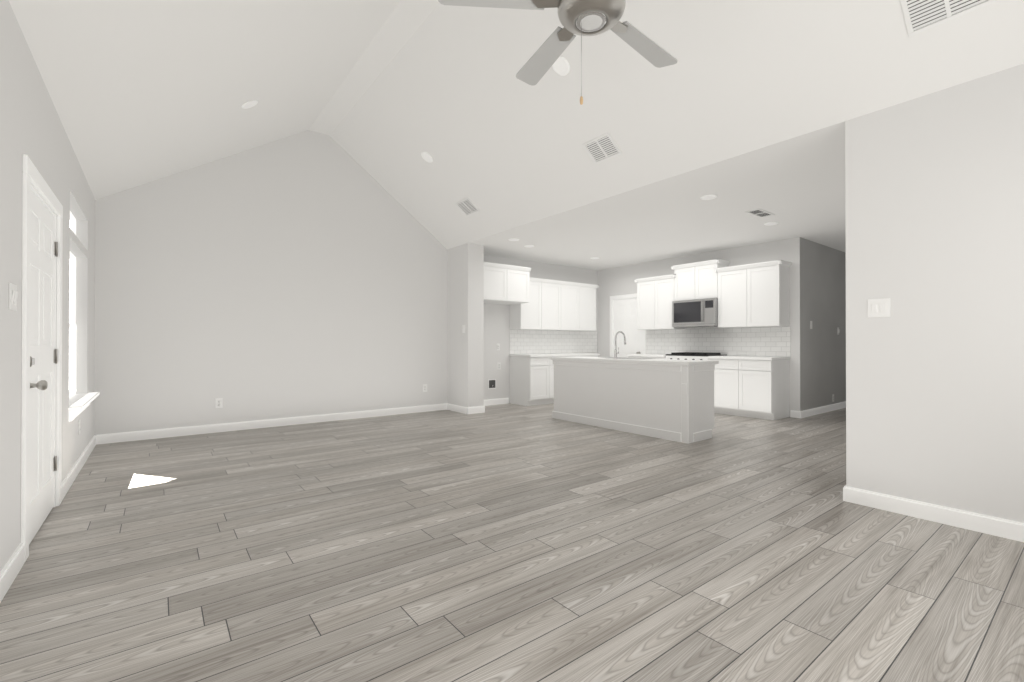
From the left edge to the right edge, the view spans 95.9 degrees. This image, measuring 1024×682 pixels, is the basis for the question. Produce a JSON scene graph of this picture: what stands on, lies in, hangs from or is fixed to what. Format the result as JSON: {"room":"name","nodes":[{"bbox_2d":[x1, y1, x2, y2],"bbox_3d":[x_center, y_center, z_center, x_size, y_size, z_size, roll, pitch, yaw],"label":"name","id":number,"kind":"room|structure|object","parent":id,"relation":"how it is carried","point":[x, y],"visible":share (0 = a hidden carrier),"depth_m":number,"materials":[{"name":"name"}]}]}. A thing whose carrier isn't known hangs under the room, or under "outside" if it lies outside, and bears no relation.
{"room":"living room","nodes":[
{"label":"living room","id":0,"kind":"room"},
{"bbox_2d":[0,0,94,571],"bbox_3d":[-2.337,-0.246,2.021,0.150,2.750,7.950,0,0,-37],"label":"wall","id":1,"kind":"structure","parent":0,"point":[31,125],"depth_m":2.35,"materials":[{"name":"white paint"}]},
{"bbox_2d":[9,283,17,310],"bbox_3d":[-2.374,-0.209,2.204,0.014,0.125,0.124,0,0,-37],"label":"switch","id":2,"kind":"object","parent":1,"relation":"attached to","point":[13,293],"visible":1,"depth_m":2.18,"materials":[{"name":"white plastic"}]},
{"bbox_2d":[21,154,62,561],"bbox_3d":[-2.889,0.089,2.755,0.168,2.085,1.120,0,0,-37],"label":"door frame","id":3,"kind":"structure","parent":1,"relation":"attached to","point":[32,179],"depth_m":2.42,"materials":[{"name":"white wood"}]},
{"bbox_2d":[29,189,57,543],"bbox_3d":[-2.832,0.140,2.801,0.126,1.969,0.907,0,0,-37],"label":"entry door","id":4,"kind":"structure","parent":1,"relation":"in","point":[43,246],"depth_m":2.79,"materials":[{"name":"white wood"}]},
{"bbox_2d":[68,211,98,421],"bbox_3d":[-3.859,-0.279,4.086,0.220,1.824,1.340,0,0,-37],"label":"window","id":5,"kind":"structure","parent":1,"relation":"in","point":[78,403],"depth_m":4.42,"materials":[{"name":"white"}]},
{"bbox_2d":[94,130,596,434],"bbox_3d":[-1.419,-0.922,7.644,8.450,4.150,0.150,0,0,-37],"label":"wall","id":6,"kind":"structure","parent":0,"point":[280,278],"depth_m":6.19,"materials":[{"name":"white paint"}]},
{"bbox_2d":[215,398,222,407],"bbox_3d":[-3.679,0.779,5.802,0.078,0.125,0.008,0,0,-37],"label":"outlet","id":7,"kind":"object","parent":6,"relation":"attached to","point":[218,401],"visible":1,"depth_m":5.80,"materials":[{"name":"white plastic"}]},
{"bbox_2d":[423,384,426,391],"bbox_3d":[-1.417,0.767,7.537,0.078,0.125,0.008,0,0,-37],"label":"outlet","id":8,"kind":"object","parent":6,"relation":"attached to","point":[424,385],"visible":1,"depth_m":7.53,"materials":[{"name":"white plastic"}]},
{"bbox_2d":[488,379,495,388],"bbox_3d":[-0.350,0.777,8.339,0.180,0.180,0.036,0,0,-37],"label":"outlet box","id":9,"kind":"object","parent":6,"relation":"attached to","point":[491,382],"visible":1,"depth_m":8.34,"materials":[{"name":"white"}]},
{"bbox_2d":[484,262,530,304],"bbox_3d":[-0.254,-0.979,8.039,1.000,0.608,0.637,0,0,-37],"label":"upper cabinet","id":10,"kind":"object","parent":6,"relation":"attached to","point":[510,285],"visible":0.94,"depth_m":7.82,"materials":[{"name":"white wood"}]},
{"bbox_2d":[510,330,596,353],"bbox_3d":[0.906,0.020,9.322,2.388,0.456,0.009,0,0,-37],"label":"backsplash","id":11,"kind":"structure","parent":6,"relation":"attached to","point":[521,341],"depth_m":9.23,"materials":[{"name":"tile"}]},
{"bbox_2d":[510,277,598,330],"bbox_3d":[0.878,-0.685,9.076,2.040,0.946,0.367,0,0,-37],"label":"upper cabinet","id":12,"kind":"object","parent":6,"relation":"attached to","point":[556,305],"visible":0.93,"depth_m":8.89,"materials":[{"name":"white wood"}]},
{"bbox_2d":[447,243,483,406],"bbox_3d":[-0.775,-0.222,7.631,0.300,2.750,0.650,0,0,-37],"label":"pillar","id":13,"kind":"structure","parent":0,"point":[465,262],"depth_m":7.43,"materials":[{"name":"white paint"}]},
{"bbox_2d":[0,403,1023,681],"bbox_3d":[1.927,1.183,5.286,10.900,0.080,7.950,0,0,-37],"label":"floor","id":14,"kind":"structure","parent":0,"point":[509,542],"depth_m":2.35,"materials":[{"name":"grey wood"}]},
{"bbox_2d":[509,353,599,405],"bbox_3d":[0.842,0.704,8.879,1.790,0.910,0.627,0,0,-37],"label":"base cabinet","id":15,"kind":"object","parent":14,"relation":"on","point":[531,375],"visible":0.51,"depth_m":8.34,"materials":[{"name":"white wood"}]},
{"bbox_2d":[551,356,718,443],"bbox_3d":[1.518,0.692,6.204,0.635,0.910,2.270,0,0,-37],"label":"kitchen island","id":16,"kind":"object","parent":14,"relation":"on","point":[668,399],"visible":0.99,"depth_m":5.65,"materials":[{"name":"white paint"}]},
{"bbox_2d":[605,331,654,358],"bbox_3d":[1.523,0.051,6.274,0.424,0.371,0.700,0,0,-37],"label":"sink faucet","id":17,"kind":"object","parent":16,"relation":"on","point":[615,350],"visible":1,"depth_m":6.18,"materials":[{"name":"silver metal"}]},
{"bbox_2d":[626,354,789,419],"bbox_3d":[3.170,0.699,7.818,0.643,0.910,2.590,0,0,-37],"label":"base cabinet","id":18,"kind":"object","parent":14,"relation":"on","point":[745,386],"visible":0.53,"depth_m":6.94,"materials":[{"name":"white wood"}]},
{"bbox_2d":[666,352,726,355],"bbox_3d":[3.142,0.224,7.893,0.589,0.048,0.788,0,0,-37],"label":"cooktop range","id":19,"kind":"object","parent":18,"relation":"on","point":[673,353],"visible":1,"depth_m":7.71,"materials":[{"name":"black metal"}]},
{"bbox_2d":[8,0,1023,248],"bbox_3d":[-0.580,-2.249,3.378,4.580,1.553,7.950,0,0,-37],"label":"vault","id":20,"kind":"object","parent":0,"point":[141,92],"visible":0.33,"depth_m":3.88,"materials":[{"name":"white paint"}]},
{"bbox_2d":[241,100,257,108],"bbox_3d":[-2.614,-2.360,4.605,0.145,0.095,0.169,0,0,-32],"label":"recessed light","id":21,"kind":"object","parent":20,"relation":"attached to","point":[249,104],"visible":1,"depth_m":4.59,"materials":[{"name":"white plastic"}]},
{"bbox_2d":[421,151,432,162],"bbox_3d":[-1.097,-2.371,5.957,0.139,0.103,0.170,0,0,-32],"label":"recessed light","id":22,"kind":"object","parent":20,"relation":"attached to","point":[426,156],"visible":1,"depth_m":5.95,"materials":[{"name":"white plastic"}]},
{"bbox_2d":[455,198,479,215],"bbox_3d":[-0.625,-1.871,6.461,0.205,0.151,0.330,0,0,-37],"label":"vent","id":23,"kind":"object","parent":20,"relation":"attached to","point":[468,208],"visible":1,"depth_m":6.46,"materials":[{"name":"white metal"}]},
{"bbox_2d":[438,0,677,104],"bbox_3d":[0.430,-2.087,2.405,1.474,1.760,1.504,0,0,-37],"label":"ceiling fan","id":24,"kind":"object","parent":20,"relation":"hanging from","point":[578,17],"visible":1,"depth_m":2.42,"materials":[{"name":"silver metal"}]},
{"bbox_2d":[552,56,569,75],"bbox_3d":[0.422,-2.374,3.990,0.139,0.103,0.170,0,0,-32],"label":"recessed light","id":25,"kind":"object","parent":20,"relation":"attached to","point":[561,66],"visible":0.88,"depth_m":3.99,"materials":[{"name":"white"}]},
{"bbox_2d":[582,133,621,163],"bbox_3d":[0.877,-1.875,4.513,0.205,0.151,0.330,0,0,-37],"label":"vent","id":26,"kind":"object","parent":20,"relation":"attached to","point":[601,147],"visible":1,"depth_m":4.51,"materials":[{"name":"white metal"}]},
{"bbox_2d":[900,0,995,36],"bbox_3d":[2.385,-1.888,2.539,0.221,0.163,0.360,0,0,-37],"label":"vent","id":27,"kind":"object","parent":20,"relation":"attached to","point":[919,15],"visible":1,"depth_m":2.61,"materials":[{"name":"white metal"}]},
{"bbox_2d":[469,121,845,269],"bbox_3d":[3.744,-1.581,6.692,6.320,0.060,7.950,0,0,-37],"label":"ceiling","id":28,"kind":"structure","parent":0,"point":[800,180],"depth_m":5.68,"materials":[{"name":"white paint"}]},
{"bbox_2d":[700,195,716,199],"bbox_3d":[2.128,-1.552,4.999,0.170,0.010,0.170,0,0,-37],"label":"recessed light","id":29,"kind":"object","parent":28,"relation":"in","point":[706,197],"visible":1,"depth_m":4.99,"materials":[{"name":"white plastic"}]},
{"bbox_2d":[745,209,774,217],"bbox_3d":[3.014,-1.551,5.614,0.400,0.008,0.170,0,0,-37],"label":"ceiling vent","id":30,"kind":"object","parent":28,"relation":"in","point":[760,213],"visible":1,"depth_m":5.61,"materials":[{"name":"white metal"}]},
{"bbox_2d":[764,222,778,225],"bbox_3d":[3.426,-1.548,6.103,0.170,0.010,0.170,0,0,-37],"label":"recessed light","id":31,"kind":"object","parent":28,"relation":"in","point":[768,223],"visible":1,"depth_m":6.08,"materials":[{"name":"white plastic"}]},
{"bbox_2d":[597,237,799,416],"bbox_3d":[3.090,-0.218,8.582,0.150,2.750,4.147,0,0,-37],"label":"wall","id":32,"kind":"structure","parent":0,"point":[616,281],"depth_m":7.69,"materials":[{"name":"white paint"}]},
{"bbox_2d":[614,298,641,357],"bbox_3d":[2.347,0.149,9.414,0.118,2.009,0.714,0,0,-37],"label":"pantry door","id":33,"kind":"structure","parent":32,"relation":"in","point":[625,310],"depth_m":9.43,"materials":[{"name":"white wood"}]},
{"bbox_2d":[610,293,645,356],"bbox_3d":[2.404,0.106,9.458,0.168,2.110,0.900,0,0,-37],"label":"door frame","id":34,"kind":"structure","parent":32,"relation":"attached to","point":[627,296],"depth_m":9.71,"materials":[{"name":"white wood"}]},
{"bbox_2d":[634,259,791,329],"bbox_3d":[3.279,-0.775,7.908,0.367,1.116,2.630,0,0,-37],"label":"upper cabinet","id":35,"kind":"object","parent":32,"relation":"attached to","point":[755,294],"visible":0.96,"depth_m":7.48,"materials":[{"name":"white wood"}]},
{"bbox_2d":[672,298,717,327],"bbox_3d":[3.204,-0.473,7.944,0.442,0.455,0.792,0,0,-37],"label":"microwave","id":36,"kind":"object","parent":35,"relation":"attached to","point":[697,312],"visible":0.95,"depth_m":7.81,"materials":[{"name":"silver metal"}]},
{"bbox_2d":[646,327,790,356],"bbox_3d":[3.413,-0.001,8.027,0.009,0.485,2.620,0,0,-37],"label":"backsplash","id":37,"kind":"structure","parent":32,"relation":"attached to","point":[758,341],"depth_m":7.79,"materials":[{"name":"tile"}]},
{"bbox_2d":[800,237,845,410],"bbox_3d":[4.403,-0.229,5.926,6.200,2.750,1.960,0,0,-37],"label":"wall","id":38,"kind":"structure","parent":0,"point":[822,267],"depth_m":7.41,"materials":[{"name":"white paint"}]},
{"bbox_2d":[0,398,1023,602],"bbox_3d":[1.927,1.091,5.287,10.600,0.105,7.650,0,0,-37],"label":"baseboard","id":39,"kind":"structure","parent":38,"relation":"attached to","point":[1009,529],"depth_m":3.57,"materials":[{"name":"white wood"}]},
{"bbox_2d":[845,64,1023,522],"bbox_3d":[3.062,-0.244,2.483,0.120,2.750,2.110,0,0,-37],"label":"wall","id":40,"kind":"structure","parent":0,"point":[934,182],"depth_m":2.89,"materials":[{"name":"white paint"}]},
{"bbox_2d":[868,298,889,317],"bbox_3d":[2.482,-0.224,3.127,0.014,0.125,0.124,0,0,-37],"label":"switch","id":41,"kind":"object","parent":40,"relation":"attached to","point":[876,307],"visible":1,"depth_m":3.13,"materials":[{"name":"white plastic"}]}
]}

